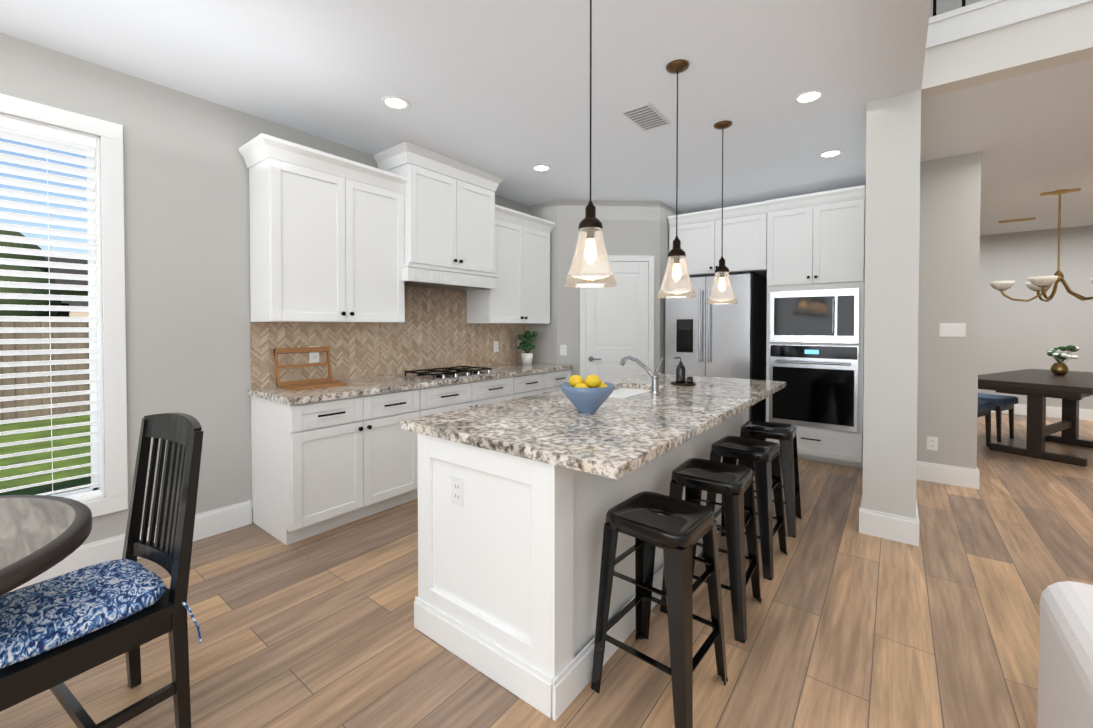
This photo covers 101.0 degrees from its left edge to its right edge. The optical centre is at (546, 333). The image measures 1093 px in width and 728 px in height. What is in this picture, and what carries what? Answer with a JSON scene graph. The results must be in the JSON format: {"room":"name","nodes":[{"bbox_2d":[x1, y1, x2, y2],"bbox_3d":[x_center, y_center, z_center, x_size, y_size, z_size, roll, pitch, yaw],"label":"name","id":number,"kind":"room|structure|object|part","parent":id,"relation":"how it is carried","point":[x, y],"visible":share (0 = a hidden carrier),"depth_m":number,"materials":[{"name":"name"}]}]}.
{"room":"dining room and kitchen","nodes":[
{"label":"dining room and kitchen","id":0,"kind":"room"},
{"bbox_2d":[0,33,528,544],"bbox_3d":[-2.604,-0.083,2.403,0.140,2.770,7.840,1,1,38],"label":"wall","id":1,"kind":"structure","parent":0,"point":[186,237],"depth_m":2.76,"materials":[{"name":"paint"}]},
{"bbox_2d":[0,93,127,516],"bbox_3d":[-2.962,-0.075,1.923,0.159,2.170,1.703,1,1,38],"label":"window","id":2,"kind":"structure","parent":1,"relation":"in","point":[111,467],"depth_m":2.50,"materials":[{"name":"white wood"}]},
{"bbox_2d":[0,116,100,499],"bbox_3d":[-2.947,-0.076,1.912,0.069,1.963,1.495,1,1,38],"label":"window blinds","id":3,"kind":"object","parent":2,"relation":"attached to","point":[34,134],"visible":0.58,"depth_m":2.35,"materials":[{"name":"white plastic"}]},
{"bbox_2d":[7,500,251,592],"bbox_3d":[-3.438,1.240,1.218,0.016,0.160,4.675,1,1,38],"label":"baseboard","id":4,"kind":"structure","parent":1,"relation":"attached to","point":[220,520],"depth_m":2.54,"materials":[{"name":"white wood"}]},
{"bbox_2d":[309,346,318,362],"bbox_3d":[-1.744,0.158,3.384,0.008,0.125,0.072,1,1,38],"label":"outlet","id":5,"kind":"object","parent":1,"relation":"attached to","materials":[{"name":"white plastic"}]},
{"bbox_2d":[250,322,380,388],"bbox_3d":[-1.705,0.143,3.442,0.002,0.457,0.980,1,1,38],"label":"backsplash","id":6,"kind":"structure","parent":1,"relation":"attached to","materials":[{"name":"tile"}]},
{"bbox_2d":[247,135,406,322],"bbox_3d":[-1.567,-0.656,3.324,0.337,1.150,0.980,1,1,38],"label":"upper cabinet","id":7,"kind":"object","parent":1,"relation":"attached to","point":[333,238],"depth_m":3.09,"materials":[{"name":"white wood"}]},
{"bbox_2d":[381,286,465,375],"bbox_3d":[-1.111,-0.042,4.207,0.002,0.805,0.960,1,1,38],"label":"backsplash","id":8,"kind":"structure","parent":1,"relation":"attached to","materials":[{"name":"tile"}]},
{"bbox_2d":[379,142,498,280],"bbox_3d":[-0.945,-1.021,4.064,0.407,0.938,0.960,1,1,38],"label":"upper cabinet","id":9,"kind":"object","parent":1,"relation":"attached to","point":[451,213],"depth_m":3.84,"materials":[{"name":"white wood"}]},
{"bbox_2d":[494,341,498,351],"bbox_3d":[-0.550,0.145,4.926,0.008,0.115,0.072,1,1,38],"label":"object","id":10,"kind":"structure","parent":1,"relation":"attached to","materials":[{"name":"white plastic"}]},
{"bbox_2d":[466,323,528,367],"bbox_3d":[-0.513,0.120,4.981,0.002,0.457,0.992,1,1,38],"label":"backsplash","id":11,"kind":"structure","parent":1,"relation":"attached to","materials":[{"name":"tile"}]},
{"bbox_2d":[463,206,550,323],"bbox_3d":[-0.384,-0.679,4.852,0.337,1.150,0.965,1,1,38],"label":"upper cabinet","id":12,"kind":"object","parent":1,"relation":"attached to","point":[520,294],"depth_m":4.69,"materials":[{"name":"white wood"}]},
{"bbox_2d":[529,200,556,363],"bbox_3d":[-0.069,-0.126,5.334,0.560,2.770,0.100,1,1,38],"label":"wall","id":13,"kind":"structure","parent":0,"point":[544,343],"depth_m":5.18,"materials":[{"name":"paint"}]},
{"bbox_2d":[0,0,1092,235],"bbox_3d":[2.699,-1.510,1.879,9.140,0.100,13.300,1,1,38],"label":"ceiling","id":14,"kind":"structure","parent":0,"point":[500,88],"depth_m":2.68,"materials":[{"name":"paint"}]},
{"bbox_2d":[381,96,409,109],"bbox_3d":[-0.965,-1.471,2.883,0.180,0.006,0.180,1,1,38],"label":"recessed light","id":15,"kind":"object","parent":14,"relation":"in","point":[395,102],"visible":1,"depth_m":2.88,"materials":[{"name":"beige plastic"}]},
{"bbox_2d":[532,164,550,171],"bbox_3d":[-0.046,-1.489,4.069,0.180,0.006,0.180,1,1,38],"label":"recessed light","id":16,"kind":"object","parent":14,"relation":"in","point":[541,168],"visible":1,"depth_m":4.07,"materials":[{"name":"beige plastic"}]},
{"bbox_2d":[564,0,616,287],"bbox_3d":[0.174,-0.823,1.783,0.212,1.269,0.212,1,1,38],"label":"pendant light","id":17,"kind":"object","parent":14,"relation":"hanging from","point":[590,266],"visible":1,"depth_m":1.74,"materials":[{"name":"clear glass"}]},
{"bbox_2d":[621,103,670,130],"bbox_3d":[0.685,-1.472,3.085,0.200,0.010,0.360,1,1,38],"label":"ceiling vent","id":18,"kind":"object","parent":14,"relation":"in","point":[646,116],"visible":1,"depth_m":3.06,"materials":[{"name":"white metal"}]},
{"bbox_2d":[657,59,695,298],"bbox_3d":[0.720,-0.833,2.486,0.212,1.269,0.212,1,1,38],"label":"pendant light","id":19,"kind":"object","parent":14,"relation":"hanging from","point":[676,282],"visible":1,"depth_m":2.45,"materials":[{"name":"clear glass"}]},
{"bbox_2d":[706,120,737,304],"bbox_3d":[1.249,-0.844,3.202,0.212,1.269,0.212,1,1,38],"label":"pendant light","id":20,"kind":"object","parent":14,"relation":"hanging from","point":[721,292],"visible":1,"depth_m":3.16,"materials":[{"name":"clear glass"}]},
{"bbox_2d":[792,89,825,103],"bbox_3d":[1.633,-1.470,2.807,0.180,0.006,0.180,1,1,38],"label":"recessed light","id":21,"kind":"object","parent":14,"relation":"in","point":[809,96],"visible":1,"depth_m":2.80,"materials":[{"name":"beige plastic"}]},
{"bbox_2d":[818,149,842,157],"bbox_3d":[2.349,-1.484,3.732,0.180,0.006,0.180,1,1,38],"label":"recessed light","id":22,"kind":"object","parent":14,"relation":"in","point":[830,153],"visible":1,"depth_m":3.72,"materials":[{"name":"beige plastic"}]},
{"bbox_2d":[989,188,1092,301],"bbox_3d":[5.742,-0.928,5.221,0.995,1.161,2.063,1,1,38],"label":"dining chandelier","id":23,"kind":"object","parent":14,"relation":"hanging from","point":[1042,284],"visible":1,"depth_m":4.76,"materials":[{"name":"gold metal"}]},
{"bbox_2d":[0,412,1092,727],"bbox_3d":[2.770,1.360,1.917,9.260,0.100,13.620,1,1,38],"label":"floor","id":24,"kind":"structure","parent":0,"point":[852,626],"depth_m":1.97,"materials":[{"name":"brown wood"}]},
{"bbox_2d":[0,495,91,595],"bbox_3d":[-1.788,0.940,1.039,1.050,0.755,1.050,1,1,38],"label":"round table","id":25,"kind":"object","parent":24,"relation":"on","point":[40,534],"visible":1,"depth_m":1.27,"materials":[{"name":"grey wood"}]},
{"bbox_2d":[0,413,203,727],"bbox_3d":[-1.454,0.807,1.417,0.508,1.022,0.540,1,1,31],"label":"chair","id":26,"kind":"object","parent":24,"relation":"on","point":[56,632],"visible":1,"depth_m":1.43,"materials":[{"name":"black wood"}]},
{"bbox_2d":[251,390,427,544],"bbox_3d":[-1.463,0.852,3.267,0.616,0.875,0.982,1,1,38],"label":"base cabinet","id":27,"kind":"object","parent":24,"relation":"on","point":[324,459],"depth_m":2.95,"materials":[{"name":"white wood"}]},
{"bbox_2d":[248,362,571,405],"bbox_3d":[-0.861,0.383,4.014,0.644,0.040,2.952,1,1,38],"label":"countertop","id":28,"kind":"structure","parent":27,"relation":"on","point":[387,383],"depth_m":3.47,"materials":[{"name":"stone"}]},
{"bbox_2d":[273,346,332,387],"bbox_3d":[-1.754,0.238,3.267,0.076,0.271,0.380,1,1,38],"label":"rack","id":29,"kind":"object","parent":28,"relation":"on","point":[302,349],"depth_m":3.24,"materials":[{"name":"brown wood"}]},
{"bbox_2d":[281,379,346,389],"bbox_3d":[-1.629,0.365,3.179,0.200,0.019,0.350,1,1,38],"label":"cutting board","id":30,"kind":"object","parent":28,"relation":"on","point":[311,383],"depth_m":3.14,"materials":[{"name":"brown wood"}]},
{"bbox_2d":[517,331,538,363],"bbox_3d":[-0.206,0.160,5.063,0.247,0.374,0.240,1,1,38],"label":"potted plant","id":31,"kind":"object","parent":28,"relation":"on","point":[527,338],"visible":1,"depth_m":5.01,"materials":[{"name":"green plant"}]},
{"bbox_2d":[428,378,519,414],"bbox_3d":[-0.876,0.841,4.025,0.616,0.875,1.184,1,1,38],"label":"base cabinet","id":32,"kind":"object","parent":24,"relation":"on","point":[441,399],"depth_m":3.82,"materials":[{"name":"white wood"}]},
{"bbox_2d":[520,370,551,397],"bbox_3d":[-0.404,0.832,4.634,0.616,0.875,0.604,1,1,38],"label":"drawer","id":33,"kind":"object","parent":24,"relation":"on","point":[530,384],"depth_m":4.51,"materials":[{"name":"white wood"}]},
{"bbox_2d":[552,370,570,391],"bbox_3d":[-0.132,0.826,4.985,0.616,0.875,0.534,1,1,38],"label":"base cabinet","id":34,"kind":"object","parent":24,"relation":"on","point":[558,376],"depth_m":4.83,"materials":[{"name":"white wood"}]},
{"bbox_2d":[400,408,748,720],"bbox_3d":[0.496,0.859,2.799,0.828,0.874,2.597,1,1,38],"label":"kitchen island","id":35,"kind":"object","parent":24,"relation":"on","point":[518,498],"depth_m":1.74,"materials":[{"name":"white wood"}]},
{"bbox_2d":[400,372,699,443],"bbox_3d":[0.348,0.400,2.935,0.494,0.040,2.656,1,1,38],"label":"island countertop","id":36,"kind":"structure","parent":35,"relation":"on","point":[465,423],"depth_m":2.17,"materials":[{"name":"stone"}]},
{"bbox_2d":[610,384,647,395],"bbox_3d":[0.513,0.519,3.033,0.358,0.225,0.689,1,1,38],"label":"sink","id":37,"kind":"object","parent":36,"relation":"in","point":[623,390],"depth_m":3.24,"materials":[{"name":"white ceramic"}]},
{"bbox_2d":[476,376,785,479],"bbox_3d":[0.784,0.405,2.597,0.610,0.040,2.656,1,1,38],"label":"island countertop","id":38,"kind":"structure","parent":35,"relation":"on","point":[614,441],"depth_m":1.91,"materials":[{"name":"multicoloured stone"}]},
{"bbox_2d":[560,375,614,412],"bbox_3d":[0.203,0.295,2.245,0.276,0.188,0.276,1,1,38],"label":"bowl","id":39,"kind":"object","parent":38,"relation":"on","point":[591,394],"visible":1,"depth_m":2.17,"materials":[{"name":"blue ceramic"}]},
{"bbox_2d":[671,357,695,385],"bbox_3d":[0.998,0.273,3.287,0.180,0.200,0.180,1,1,38],"label":"soap tray","id":40,"kind":"object","parent":38,"relation":"on","point":[680,374],"visible":1,"depth_m":3.27,"materials":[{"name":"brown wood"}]},
{"bbox_2d":[591,491,727,727],"bbox_3d":[0.426,0.987,1.685,0.396,0.657,0.396,1,1,38],"label":"stool","id":41,"kind":"object","parent":24,"relation":"on","point":[677,530],"visible":1,"depth_m":1.63,"materials":[{"name":"black metal"}]},
{"bbox_2d":[660,458,761,642],"bbox_3d":[0.793,0.980,2.159,0.390,0.657,0.390,1,1,38],"label":"stool","id":42,"kind":"object","parent":24,"relation":"on","point":[733,484],"visible":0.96,"depth_m":2.05,"materials":[{"name":"black metal"}]},
{"bbox_2d":[665,271,766,440],"bbox_3d":[1.960,0.303,5.207,0.910,1.915,0.876,1,1,38],"label":"fridge","id":43,"kind":"object","parent":24,"relation":"on","point":[703,338],"visible":0.56,"depth_m":4.88,"materials":[{"name":"silver metal"}]},
{"bbox_2d":[702,436,787,579],"bbox_3d":[1.160,0.973,2.633,0.390,0.657,0.390,1,1,38],"label":"stool","id":44,"kind":"object","parent":24,"relation":"on","point":[764,456],"visible":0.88,"depth_m":2.53,"materials":[{"name":"black metal"}]},
{"bbox_2d":[738,420,801,537],"bbox_3d":[1.528,0.966,3.108,0.396,0.657,0.396,1,1,38],"label":"stool","id":45,"kind":"object","parent":24,"relation":"on","point":[784,434],"visible":0.77,"depth_m":2.94,"materials":[{"name":"black metal"}]},
{"bbox_2d":[766,185,864,467],"bbox_3d":[2.785,-0.046,4.654,0.825,2.630,0.732,1,1,38],"label":"tall cabinet","id":46,"kind":"object","parent":24,"relation":"on","point":[815,298],"visible":0.92,"depth_m":4.38,"materials":[{"name":"white wood"}]},
{"bbox_2d":[977,400,994,446],"bbox_3d":[4.629,0.782,5.168,0.460,0.962,0.628,0,1,-29],"label":"dining chair","id":47,"kind":"object","parent":24,"relation":"on","point":[984,408],"visible":0.12,"depth_m":4.99,"materials":[{"name":"blue wood"}]},
{"bbox_2d":[978,393,1017,442],"bbox_3d":[5.278,0.776,5.545,0.460,0.962,0.628,0,1,-29],"label":"dining chair","id":48,"kind":"object","parent":24,"relation":"on","point":[1002,402],"visible":0.35,"depth_m":5.28,"materials":[{"name":"blue wood"}]},
{"bbox_2d":[978,369,1092,466],"bbox_3d":[5.479,0.866,4.865,2.100,0.800,0.920,0,1,-29],"label":"dining table","id":49,"kind":"object","parent":24,"relation":"on","point":[1070,389],"visible":0.98,"depth_m":4.58,"materials":[{"name":"brown wood"}]},
{"bbox_2d":[1046,345,1078,374],"bbox_3d":[5.693,0.296,4.972,0.255,0.335,0.242,1,1,38],"label":"vase","id":50,"kind":"object","parent":49,"relation":"on","point":[1059,368],"visible":1,"depth_m":4.96,"materials":[{"name":"gold metal"}]},
{"bbox_2d":[1038,581,1092,727],"bbox_3d":[1.971,0.904,0.294,2.105,0.860,0.945,1,1,38],"label":"sofa","id":51,"kind":"object","parent":24,"relation":"on","point":[1065,688],"visible":1,"depth_m":1.14,"materials":[{"name":"fabric"}]},
{"bbox_2d":[557,200,659,381],"bbox_3d":[0.710,-0.124,5.165,1.178,2.770,0.166,0,1,-2],"label":"wall","id":52,"kind":"structure","parent":0,"point":[602,333],"depth_m":5.14,"materials":[{"name":"paint"}]},
{"bbox_3d":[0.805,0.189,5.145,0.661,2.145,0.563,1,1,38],"label":"pantry door","id":53,"kind":"part","parent":52,"relation":"part of","materials":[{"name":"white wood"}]},
{"bbox_2d":[660,201,682,373],"bbox_3d":[1.562,-0.130,5.594,0.100,2.770,0.990,1,1,38],"label":"wall","id":54,"kind":"structure","parent":0,"point":[666,211],"depth_m":5.25,"materials":[{"name":"paint"}]},
{"bbox_2d":[862,90,920,518],"bbox_3d":[2.867,-0.103,3.743,0.270,2.770,2.320,1,1,38],"label":"wall","id":55,"kind":"structure","parent":0,"point":[892,226],"depth_m":2.82,"materials":[{"name":"paint"}]},
{"bbox_2d":[859,499,918,545],"bbox_3d":[2.626,1.207,3.452,0.302,0.160,1.566,1,1,38],"label":"baseboard","id":56,"kind":"structure","parent":55,"relation":"attached to","point":[897,528],"depth_m":2.83,"materials":[{"name":"white wood"}]},
{"bbox_2d":[916,151,980,488],"bbox_3d":[3.430,-0.105,3.885,0.446,2.770,0.166,1,1,38],"label":"wall","id":57,"kind":"structure","parent":0,"point":[949,266],"depth_m":3.82,"materials":[{"name":"paint"}]},
{"bbox_2d":[927,436,937,450],"bbox_3d":[3.328,0.950,3.889,0.072,0.115,0.008,1,1,38],"label":"outlet","id":58,"kind":"object","parent":57,"relation":"attached to","point":[932,441],"depth_m":3.89,"materials":[{"name":"white plastic"}]},
{"bbox_2d":[939,323,965,336],"bbox_3d":[3.422,-0.028,3.800,0.165,0.115,0.010,1,1,38],"label":"switch","id":59,"kind":"object","parent":57,"relation":"attached to","point":[945,329],"depth_m":3.80,"materials":[{"name":"white plastic"}]},
{"bbox_2d":[929,0,982,17],"bbox_3d":[5.641,-2.901,2.628,5.430,2.800,0.120,1,1,38],"label":"wall","id":60,"kind":"structure","parent":0,"point":[943,6],"depth_m":4.10,"materials":[{"name":"paint"}]},
{"bbox_2d":[921,0,1092,98],"bbox_3d":[4.454,-2.139,1.111,5.435,1.380,0.210,1,1,38],"label":"balcony edge","id":61,"kind":"structure","parent":0,"point":[979,43],"depth_m":2.51,"materials":[{"name":"paint"}]},
{"bbox_3d":[4.454,-1.764,1.117,5.435,0.170,0.210,1,1,38],"label":"trim","id":62,"kind":"part","parent":61,"relation":"part of","materials":[{"name":"white wood"}]},
{"bbox_2d":[978,225,1092,420],"bbox_3d":[7.261,-0.149,6.844,8.220,2.770,0.136,1,1,38],"label":"wall","id":63,"kind":"structure","parent":0,"point":[1016,335],"depth_m":6.74,"materials":[{"name":"paint"}]},
{"bbox_3d":[7.224,1.157,6.816,7.980,0.160,0.016,1,1,38],"label":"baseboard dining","id":64,"kind":"part","parent":63,"relation":"part of","materials":[{"name":"white wood"}]},
{"label":"outside","id":65,"kind":"structure","parent":0,"visible":0},
{"bbox_2d":[0,415,90,494],"bbox_3d":[-20.581,1.400,15.969,44.850,0.100,60.000,1,1,38],"label":"lawn","id":66,"kind":"structure","parent":65,"point":[23,481],"depth_m":5.47,"materials":[{"name":"green plant"}]},
{"bbox_2d":[0,230,61,316],"bbox_3d":[-12.748,-0.785,12.374,6.332,4.376,13.910,1,1,38],"label":"tree","id":67,"kind":"object","parent":66,"relation":"on","point":[24,290],"visible":0.04,"depth_m":9.91,"materials":[{"name":"green plant"}]},
{"bbox_2d":[0,321,89,419],"bbox_3d":[-11.383,0.652,4.438,0.180,1.740,43.050,1,1,38],"label":"fence","id":68,"kind":"object","parent":66,"relation":"on","point":[37,390],"visible":0.06,"depth_m":7.80,"materials":[{"name":"brown wood"}]},
{"bbox_2d":[44,256,87,316],"bbox_3d":[-22.282,-1.114,18.513,10.200,4.850,19.200,1,1,38],"label":"house","id":69,"kind":"structure","parent":66,"relation":"on","point":[70,292],"depth_m":17.19,"materials":[{"name":"grey"}]},
{"bbox_3d":[2.074,-0.133,5.749,3.440,2.770,0.120,1,1,38],"label":"wall","id":70,"kind":"structure","parent":0,"visible":0},
{"bbox_2d":[665,201,766,366],"bbox_3d":[2.032,-0.055,5.229,1.061,2.630,0.745,1,1,38],"label":"upper cabinet","id":71,"kind":"object","parent":70,"relation":"attached to","point":[699,234],"visible":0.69,"depth_m":4.94,"materials":[{"name":"white wood"}]}
]}

